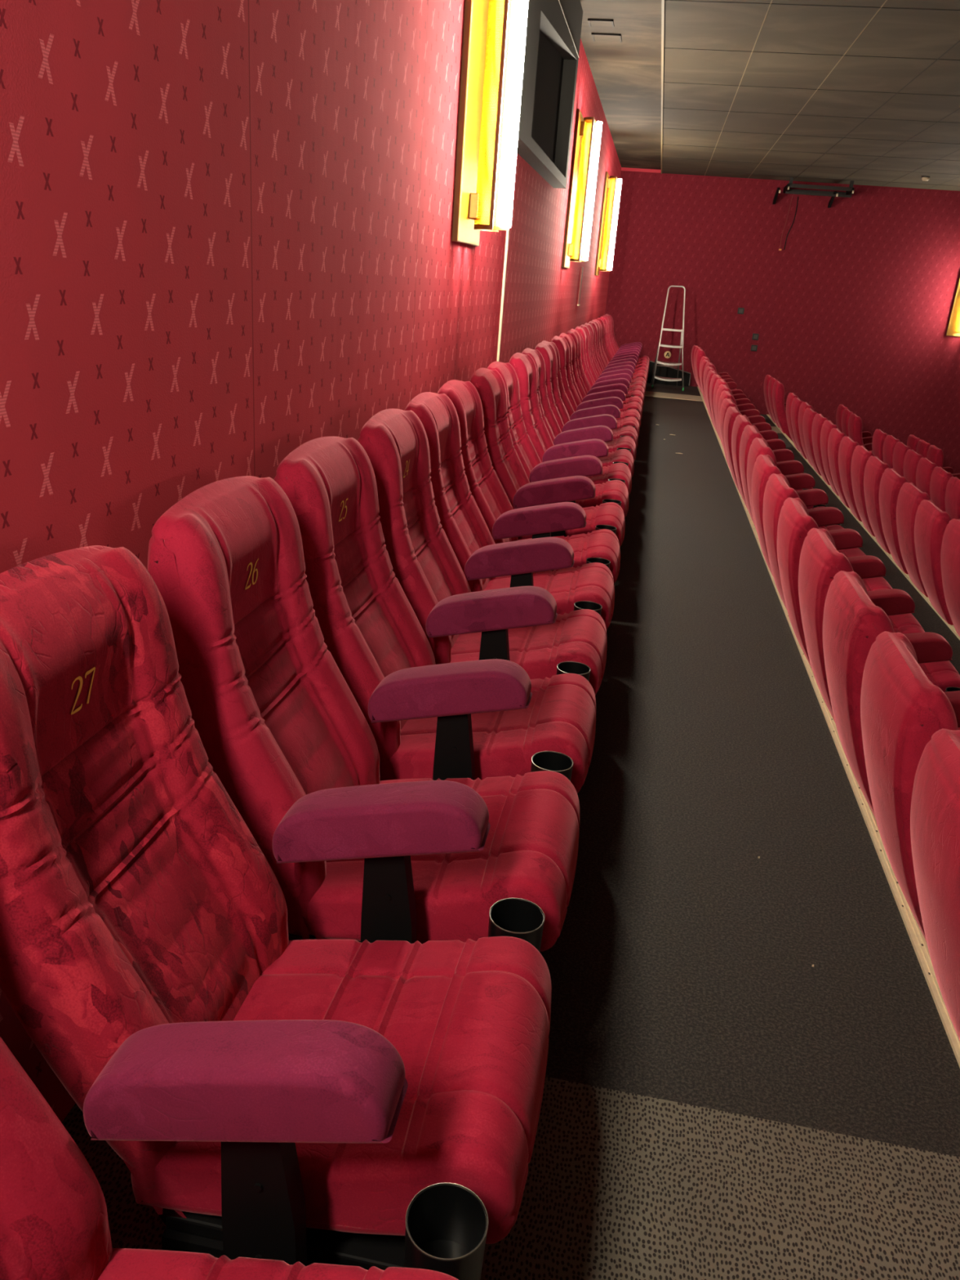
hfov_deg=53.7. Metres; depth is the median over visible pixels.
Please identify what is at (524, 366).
seat
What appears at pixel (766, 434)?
seat
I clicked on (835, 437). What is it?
seat
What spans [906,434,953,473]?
seat
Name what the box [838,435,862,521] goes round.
seat
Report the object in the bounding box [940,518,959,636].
seat
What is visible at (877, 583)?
seat cushion
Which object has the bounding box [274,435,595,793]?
seat
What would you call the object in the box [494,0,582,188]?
wall box
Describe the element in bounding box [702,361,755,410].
seat
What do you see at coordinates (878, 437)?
seat
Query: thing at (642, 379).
seat cushion
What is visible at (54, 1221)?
seat
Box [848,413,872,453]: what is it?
seat
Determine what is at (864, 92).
ceiling
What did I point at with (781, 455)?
seat
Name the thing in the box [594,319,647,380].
seat
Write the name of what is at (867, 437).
seat
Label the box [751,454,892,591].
seat
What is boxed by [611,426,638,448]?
seat cushion
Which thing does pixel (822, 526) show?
seat cushion
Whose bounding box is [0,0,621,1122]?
wall
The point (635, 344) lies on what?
seat
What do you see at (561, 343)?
seat
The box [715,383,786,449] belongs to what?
seat
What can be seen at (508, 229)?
trim
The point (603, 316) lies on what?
seat
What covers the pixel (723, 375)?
seat
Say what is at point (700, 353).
seat
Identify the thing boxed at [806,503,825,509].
seat cushion
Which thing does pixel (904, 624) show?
seat cushion
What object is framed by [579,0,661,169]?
ceiling
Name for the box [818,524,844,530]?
seat cushion
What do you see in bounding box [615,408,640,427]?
seat cushion
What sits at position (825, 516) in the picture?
seat
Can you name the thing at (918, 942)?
trim
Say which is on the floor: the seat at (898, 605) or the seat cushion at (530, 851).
the seat at (898, 605)
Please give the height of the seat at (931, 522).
1.075 m
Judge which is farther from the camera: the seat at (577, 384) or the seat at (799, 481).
the seat at (577, 384)
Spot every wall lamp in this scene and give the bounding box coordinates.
[451,0,528,246]
[561,108,602,268]
[594,171,622,275]
[945,275,959,336]
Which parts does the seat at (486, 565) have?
backrest, armrest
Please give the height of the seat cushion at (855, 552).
0.220 m
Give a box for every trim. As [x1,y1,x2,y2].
[496,228,509,361]
[621,167,661,173]
[648,395,702,401]
[697,386,959,1067]
[766,413,959,639]
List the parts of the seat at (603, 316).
backrest, armrest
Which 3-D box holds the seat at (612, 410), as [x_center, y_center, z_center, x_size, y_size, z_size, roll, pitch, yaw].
[0.808,-1.692,7.244,0.842,1.068,0.599,7,21,8]
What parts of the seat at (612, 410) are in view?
backrest, armrest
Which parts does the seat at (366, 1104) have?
backrest, armrest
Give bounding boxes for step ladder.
[650,285,685,391]
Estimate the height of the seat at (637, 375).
1.080 m
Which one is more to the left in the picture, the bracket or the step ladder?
the step ladder
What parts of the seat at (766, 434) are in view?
backrest, armrest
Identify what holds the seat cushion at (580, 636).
on the seat at (522, 625)
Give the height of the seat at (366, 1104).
1.078 m
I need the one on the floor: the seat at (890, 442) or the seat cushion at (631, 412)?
the seat at (890, 442)
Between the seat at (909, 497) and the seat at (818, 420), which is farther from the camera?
the seat at (818, 420)
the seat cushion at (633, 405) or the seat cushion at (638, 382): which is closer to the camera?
the seat cushion at (633, 405)
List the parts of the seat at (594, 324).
backrest, armrest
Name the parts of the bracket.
support arm, support arm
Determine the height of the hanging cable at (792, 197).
0.812 m
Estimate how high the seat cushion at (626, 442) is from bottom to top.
0.220 m
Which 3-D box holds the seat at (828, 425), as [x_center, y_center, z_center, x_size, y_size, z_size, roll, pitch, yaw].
[3.873,-1.676,9.806,0.813,1.082,0.599,7,21,8]
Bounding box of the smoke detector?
[921,176,929,181]
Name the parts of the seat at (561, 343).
backrest, armrest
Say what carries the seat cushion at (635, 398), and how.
on the seat at (620, 380)
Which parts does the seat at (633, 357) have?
backrest, armrest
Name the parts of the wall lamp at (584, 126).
plate, lamp shade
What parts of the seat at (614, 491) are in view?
backrest, armrest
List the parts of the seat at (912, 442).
backrest, armrest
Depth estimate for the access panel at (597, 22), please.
6.94 m
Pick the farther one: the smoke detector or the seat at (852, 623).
the smoke detector
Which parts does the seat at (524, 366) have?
backrest, armrest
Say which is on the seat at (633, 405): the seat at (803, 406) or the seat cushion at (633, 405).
the seat cushion at (633, 405)
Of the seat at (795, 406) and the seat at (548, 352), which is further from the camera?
the seat at (795, 406)
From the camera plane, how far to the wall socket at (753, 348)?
15.82 m
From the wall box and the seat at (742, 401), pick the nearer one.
the wall box
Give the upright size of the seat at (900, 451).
1.080 m
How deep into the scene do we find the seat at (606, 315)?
14.58 m
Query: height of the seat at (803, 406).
1.083 m
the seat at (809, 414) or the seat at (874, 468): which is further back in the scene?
the seat at (809, 414)
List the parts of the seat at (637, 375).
backrest, armrest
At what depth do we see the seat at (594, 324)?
11.35 m
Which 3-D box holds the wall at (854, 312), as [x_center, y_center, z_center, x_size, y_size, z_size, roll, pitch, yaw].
[8.847,-4.140,15.358,13.970,5.800,0.100,7,21,8]
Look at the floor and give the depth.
2.20 m
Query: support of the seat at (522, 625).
on the floor
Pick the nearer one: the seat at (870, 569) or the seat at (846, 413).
the seat at (870, 569)
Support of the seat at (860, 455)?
on the floor
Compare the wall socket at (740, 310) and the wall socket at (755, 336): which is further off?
the wall socket at (755, 336)
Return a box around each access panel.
[587,18,613,27]
[591,32,622,42]
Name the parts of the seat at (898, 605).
backrest, armrest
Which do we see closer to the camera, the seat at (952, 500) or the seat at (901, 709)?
the seat at (901, 709)
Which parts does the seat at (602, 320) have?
backrest, armrest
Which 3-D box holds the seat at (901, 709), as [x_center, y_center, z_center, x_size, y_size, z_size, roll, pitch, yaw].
[1.304,0.595,2.341,0.814,1.081,0.600,7,21,8]
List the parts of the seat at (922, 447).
backrest, armrest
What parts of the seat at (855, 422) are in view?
backrest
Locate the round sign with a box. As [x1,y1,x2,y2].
[664,351,671,358]
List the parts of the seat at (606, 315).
backrest, armrest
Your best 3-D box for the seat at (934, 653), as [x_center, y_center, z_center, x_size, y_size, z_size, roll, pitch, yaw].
[1.599,0.007,3.952,0.837,1.071,0.600,7,21,8]
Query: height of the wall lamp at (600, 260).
1.220 m
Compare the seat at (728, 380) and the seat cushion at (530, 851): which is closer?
the seat cushion at (530, 851)
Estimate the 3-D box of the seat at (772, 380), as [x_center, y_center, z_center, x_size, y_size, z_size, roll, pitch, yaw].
[4.791,-3.450,14.628,0.811,1.083,0.599,7,21,8]
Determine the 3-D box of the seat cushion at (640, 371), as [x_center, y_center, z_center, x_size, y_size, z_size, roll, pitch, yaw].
[1.964,-3.510,12.686,0.543,0.220,0.468,7,21,8]
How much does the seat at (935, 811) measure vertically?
1.078 m
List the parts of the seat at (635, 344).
backrest, armrest, armrest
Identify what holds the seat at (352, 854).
on the floor
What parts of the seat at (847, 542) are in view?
backrest, armrest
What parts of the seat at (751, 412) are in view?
backrest, armrest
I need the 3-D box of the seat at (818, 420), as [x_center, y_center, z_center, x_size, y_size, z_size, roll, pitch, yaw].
[3.973,-1.873,10.342,0.817,1.080,0.599,7,21,8]
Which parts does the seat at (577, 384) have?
backrest, armrest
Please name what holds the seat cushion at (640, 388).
on the seat at (628, 371)
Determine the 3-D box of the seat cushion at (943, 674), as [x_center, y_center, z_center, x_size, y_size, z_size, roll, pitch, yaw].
[1.734,0.156,4.033,0.543,0.220,0.468,7,21,8]
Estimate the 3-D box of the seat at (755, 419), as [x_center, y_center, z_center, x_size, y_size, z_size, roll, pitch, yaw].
[2.824,-2.360,10.382,0.831,1.074,0.600,7,21,8]
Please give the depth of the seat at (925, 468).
10.14 m
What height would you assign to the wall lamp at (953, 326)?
1.220 m
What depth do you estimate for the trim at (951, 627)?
7.61 m
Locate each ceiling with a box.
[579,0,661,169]
[661,0,959,191]
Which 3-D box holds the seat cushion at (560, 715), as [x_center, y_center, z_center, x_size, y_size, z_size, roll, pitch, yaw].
[0.030,0.231,2.506,0.543,0.220,0.468,8,21,8]
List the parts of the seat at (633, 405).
backrest, armrest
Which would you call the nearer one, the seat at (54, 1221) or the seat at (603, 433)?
the seat at (54, 1221)
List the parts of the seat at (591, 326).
backrest, armrest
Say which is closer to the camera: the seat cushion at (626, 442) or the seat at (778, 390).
the seat cushion at (626, 442)
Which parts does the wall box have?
recess panel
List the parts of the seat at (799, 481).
backrest, armrest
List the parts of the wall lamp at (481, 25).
plate, lamp shade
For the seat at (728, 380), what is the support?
on the floor
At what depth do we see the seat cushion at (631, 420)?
7.69 m
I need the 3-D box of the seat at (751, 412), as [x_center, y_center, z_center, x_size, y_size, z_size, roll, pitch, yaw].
[2.925,-2.557,10.918,0.830,1.074,0.600,7,21,8]
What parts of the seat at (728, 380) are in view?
backrest, armrest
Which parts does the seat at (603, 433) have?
backrest, armrest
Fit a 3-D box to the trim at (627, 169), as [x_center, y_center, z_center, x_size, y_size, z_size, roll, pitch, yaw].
[2.591,-7.539,15.226,0.648,0.050,0.030,7,21,8]
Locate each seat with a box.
[0,545,551,1279]
[0,1036,458,1279]
[147,475,579,951]
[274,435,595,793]
[357,408,607,695]
[404,391,614,630]
[437,379,620,584]
[470,368,625,546]
[486,361,629,517]
[509,352,631,495]
[521,347,634,476]
[534,342,636,461]
[541,340,638,448]
[551,335,639,436]
[559,333,640,427]
[565,329,642,418]
[569,328,643,410]
[574,326,644,404]
[580,324,644,398]
[584,322,645,393]
[588,320,646,387]
[591,320,647,383]
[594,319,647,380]
[596,317,648,377]
[599,315,648,371]
[602,315,648,370]
[604,314,648,364]
[606,313,649,364]
[691,345,736,390]
[693,346,733,387]
[694,348,737,392]
[698,355,746,399]
[700,359,751,408]
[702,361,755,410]
[703,365,760,417]
[706,369,765,429]
[709,373,771,438]
[713,377,778,439]
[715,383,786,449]
[717,390,797,475]
[719,398,813,490]
[723,406,826,509]
[731,414,840,528]
[738,424,844,530]
[746,437,865,557]
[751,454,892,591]
[762,473,924,634]
[763,374,786,422]
[768,377,779,427]
[772,380,793,442]
[777,497,959,692]
[786,392,799,451]
[790,397,807,459]
[798,401,813,466]
[798,528,959,729]
[802,408,821,475]
[811,413,830,485]
[820,419,839,496]
[822,570,894,816]
[827,427,849,508]
[835,404,872,451]
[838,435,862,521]
[841,408,871,450]
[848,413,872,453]
[850,444,875,537]
[860,631,958,942]
[863,455,890,554]
[871,429,887,462]
[879,467,907,573]
[882,435,900,468]
[892,441,911,476]
[896,482,930,597]
[902,448,922,487]
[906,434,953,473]
[910,728,959,1040]
[914,499,953,625]
[915,440,959,479]
[915,457,937,498]
[926,444,943,468]
[929,466,953,511]
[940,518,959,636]
[944,476,959,519]
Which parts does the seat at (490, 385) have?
backrest, armrest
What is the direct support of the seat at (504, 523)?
on the floor
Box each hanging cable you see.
[778,196,792,250]
[783,196,798,249]
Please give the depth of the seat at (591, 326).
10.83 m
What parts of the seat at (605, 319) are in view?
backrest, armrest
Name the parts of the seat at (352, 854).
backrest, armrest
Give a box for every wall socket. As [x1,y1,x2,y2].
[737,307,744,314]
[750,344,757,351]
[751,333,759,340]
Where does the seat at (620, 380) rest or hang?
on the floor
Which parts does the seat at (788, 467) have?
backrest, armrest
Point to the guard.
(662, 371)
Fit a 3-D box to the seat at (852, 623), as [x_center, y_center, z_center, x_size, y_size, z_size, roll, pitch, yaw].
[1.403,0.399,2.877,0.822,1.078,0.599,7,21,8]
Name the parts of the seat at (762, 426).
backrest, armrest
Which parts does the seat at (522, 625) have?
backrest, armrest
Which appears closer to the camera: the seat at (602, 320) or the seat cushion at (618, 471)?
the seat cushion at (618, 471)
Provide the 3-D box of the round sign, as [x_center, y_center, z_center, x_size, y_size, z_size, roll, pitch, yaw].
[3.186,-4.844,16.116,0.116,0.116,0.008,7,21,8]
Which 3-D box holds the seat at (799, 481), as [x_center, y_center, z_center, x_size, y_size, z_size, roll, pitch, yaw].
[2.204,-1.174,7.170,0.847,1.066,0.600,7,21,8]
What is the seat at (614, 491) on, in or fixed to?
on the floor
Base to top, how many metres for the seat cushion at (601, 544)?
0.220 m
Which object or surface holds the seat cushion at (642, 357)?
on the seat at (635, 344)
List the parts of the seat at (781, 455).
backrest, armrest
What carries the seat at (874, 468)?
on the floor
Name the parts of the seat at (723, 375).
backrest, armrest, armrest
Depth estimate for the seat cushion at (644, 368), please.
13.06 m
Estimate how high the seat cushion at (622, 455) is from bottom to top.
0.220 m
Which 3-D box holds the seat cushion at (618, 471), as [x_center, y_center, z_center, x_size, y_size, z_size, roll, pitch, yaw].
[0.641,-0.952,5.718,0.543,0.220,0.468,7,21,8]
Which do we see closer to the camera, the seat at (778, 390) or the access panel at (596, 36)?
the access panel at (596, 36)
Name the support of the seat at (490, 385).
on the floor
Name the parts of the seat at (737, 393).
backrest, armrest, armrest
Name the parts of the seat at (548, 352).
backrest, armrest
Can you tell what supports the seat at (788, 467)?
on the floor
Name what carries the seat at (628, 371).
on the floor
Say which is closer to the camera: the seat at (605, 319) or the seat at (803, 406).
the seat at (803, 406)
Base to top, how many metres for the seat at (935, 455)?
1.082 m
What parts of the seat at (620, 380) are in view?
backrest, armrest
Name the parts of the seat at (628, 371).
backrest, armrest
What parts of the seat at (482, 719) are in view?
backrest, armrest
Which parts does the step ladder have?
leg, leg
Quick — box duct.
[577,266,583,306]
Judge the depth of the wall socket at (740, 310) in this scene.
15.66 m
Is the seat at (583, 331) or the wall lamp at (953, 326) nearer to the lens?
the seat at (583, 331)
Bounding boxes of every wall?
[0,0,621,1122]
[604,170,959,474]
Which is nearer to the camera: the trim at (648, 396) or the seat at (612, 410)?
the seat at (612, 410)
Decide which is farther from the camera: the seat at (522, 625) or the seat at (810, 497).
the seat at (810, 497)
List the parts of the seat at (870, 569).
backrest, armrest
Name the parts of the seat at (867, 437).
backrest, armrest, armrest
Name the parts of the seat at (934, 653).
backrest, armrest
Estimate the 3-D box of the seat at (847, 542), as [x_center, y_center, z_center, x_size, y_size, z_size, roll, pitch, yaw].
[1.913,-0.587,5.557,0.818,1.079,0.600,7,21,8]
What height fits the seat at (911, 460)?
1.077 m
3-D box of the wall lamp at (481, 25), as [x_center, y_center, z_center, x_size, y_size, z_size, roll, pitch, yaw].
[0.071,-2.284,3.909,0.204,1.220,0.500,7,21,8]
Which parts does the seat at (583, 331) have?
backrest, armrest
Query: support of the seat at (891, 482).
on the floor
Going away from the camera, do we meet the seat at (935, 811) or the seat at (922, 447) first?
the seat at (935, 811)
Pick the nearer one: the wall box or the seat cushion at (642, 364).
the wall box
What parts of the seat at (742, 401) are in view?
backrest, armrest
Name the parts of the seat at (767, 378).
backrest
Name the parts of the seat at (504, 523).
backrest, armrest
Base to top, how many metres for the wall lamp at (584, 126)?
1.220 m
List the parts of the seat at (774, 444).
backrest, armrest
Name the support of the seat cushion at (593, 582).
on the seat at (486, 565)
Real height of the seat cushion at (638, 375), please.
0.220 m
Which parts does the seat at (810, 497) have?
backrest, armrest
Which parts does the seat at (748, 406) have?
backrest, armrest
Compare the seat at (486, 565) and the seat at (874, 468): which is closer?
the seat at (486, 565)
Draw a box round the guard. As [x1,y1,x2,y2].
[646,360,690,386]
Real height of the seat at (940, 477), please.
1.079 m
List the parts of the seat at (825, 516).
backrest, armrest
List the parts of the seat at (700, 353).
backrest, armrest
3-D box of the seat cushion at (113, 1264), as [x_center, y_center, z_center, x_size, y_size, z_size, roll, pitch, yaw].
[-0.276,0.826,0.896,0.543,0.220,0.468,7,21,8]
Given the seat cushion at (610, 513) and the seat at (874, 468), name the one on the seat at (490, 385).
the seat cushion at (610, 513)
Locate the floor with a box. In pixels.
[62,382,959,1279]
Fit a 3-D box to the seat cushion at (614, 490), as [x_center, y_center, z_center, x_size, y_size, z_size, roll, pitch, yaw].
[0.540,-0.757,5.183,0.543,0.220,0.468,8,21,8]
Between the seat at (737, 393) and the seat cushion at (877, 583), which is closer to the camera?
the seat cushion at (877, 583)
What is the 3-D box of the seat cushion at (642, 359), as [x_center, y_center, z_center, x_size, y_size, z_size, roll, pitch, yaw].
[2.372,-4.300,14.828,0.543,0.220,0.468,7,21,8]
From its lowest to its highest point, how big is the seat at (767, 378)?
1.078 m
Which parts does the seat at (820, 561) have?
backrest, armrest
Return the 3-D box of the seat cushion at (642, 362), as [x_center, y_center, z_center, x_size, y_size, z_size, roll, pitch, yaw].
[2.271,-4.106,14.293,0.543,0.220,0.468,7,21,8]
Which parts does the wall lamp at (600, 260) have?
plate, lamp shade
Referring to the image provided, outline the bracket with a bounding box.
[772,177,853,208]
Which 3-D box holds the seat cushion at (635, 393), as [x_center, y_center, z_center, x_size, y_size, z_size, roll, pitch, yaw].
[1.456,-2.530,10.005,0.543,0.220,0.468,7,21,8]
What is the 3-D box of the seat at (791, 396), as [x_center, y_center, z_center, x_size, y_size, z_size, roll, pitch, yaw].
[4.389,-2.678,12.534,0.821,1.079,0.703,7,21,8]
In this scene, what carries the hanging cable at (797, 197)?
hanging from the bracket
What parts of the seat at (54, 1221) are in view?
backrest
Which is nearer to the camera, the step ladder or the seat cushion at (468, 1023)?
the seat cushion at (468, 1023)
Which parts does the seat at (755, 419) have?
backrest, armrest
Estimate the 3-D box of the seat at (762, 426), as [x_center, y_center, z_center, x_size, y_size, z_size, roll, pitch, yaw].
[2.728,-2.164,9.844,0.818,1.079,0.599,7,21,8]
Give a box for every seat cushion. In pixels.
[97,1248,458,1279]
[130,936,551,1244]
[287,770,579,951]
[386,673,595,793]
[449,608,607,695]
[484,562,614,630]
[517,528,620,584]
[519,502,625,546]
[575,480,629,517]
[586,462,631,495]
[598,448,634,476]
[605,435,636,461]
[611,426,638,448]
[613,416,639,436]
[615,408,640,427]
[619,401,642,418]
[622,395,643,410]
[625,390,644,404]
[627,385,644,398]
[629,380,645,393]
[631,372,647,383]
[631,377,646,387]
[632,369,647,380]
[634,366,648,377]
[635,363,648,371]
[636,360,648,370]
[637,355,649,364]
[637,358,648,364]
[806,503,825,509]
[813,506,825,528]
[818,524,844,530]
[837,547,865,557]
[862,576,892,591]
[887,613,924,634]
[918,660,959,692]
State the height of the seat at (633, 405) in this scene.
1.082 m
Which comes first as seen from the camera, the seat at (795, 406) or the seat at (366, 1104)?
the seat at (366, 1104)
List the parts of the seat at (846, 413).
backrest, armrest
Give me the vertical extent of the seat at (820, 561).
1.078 m

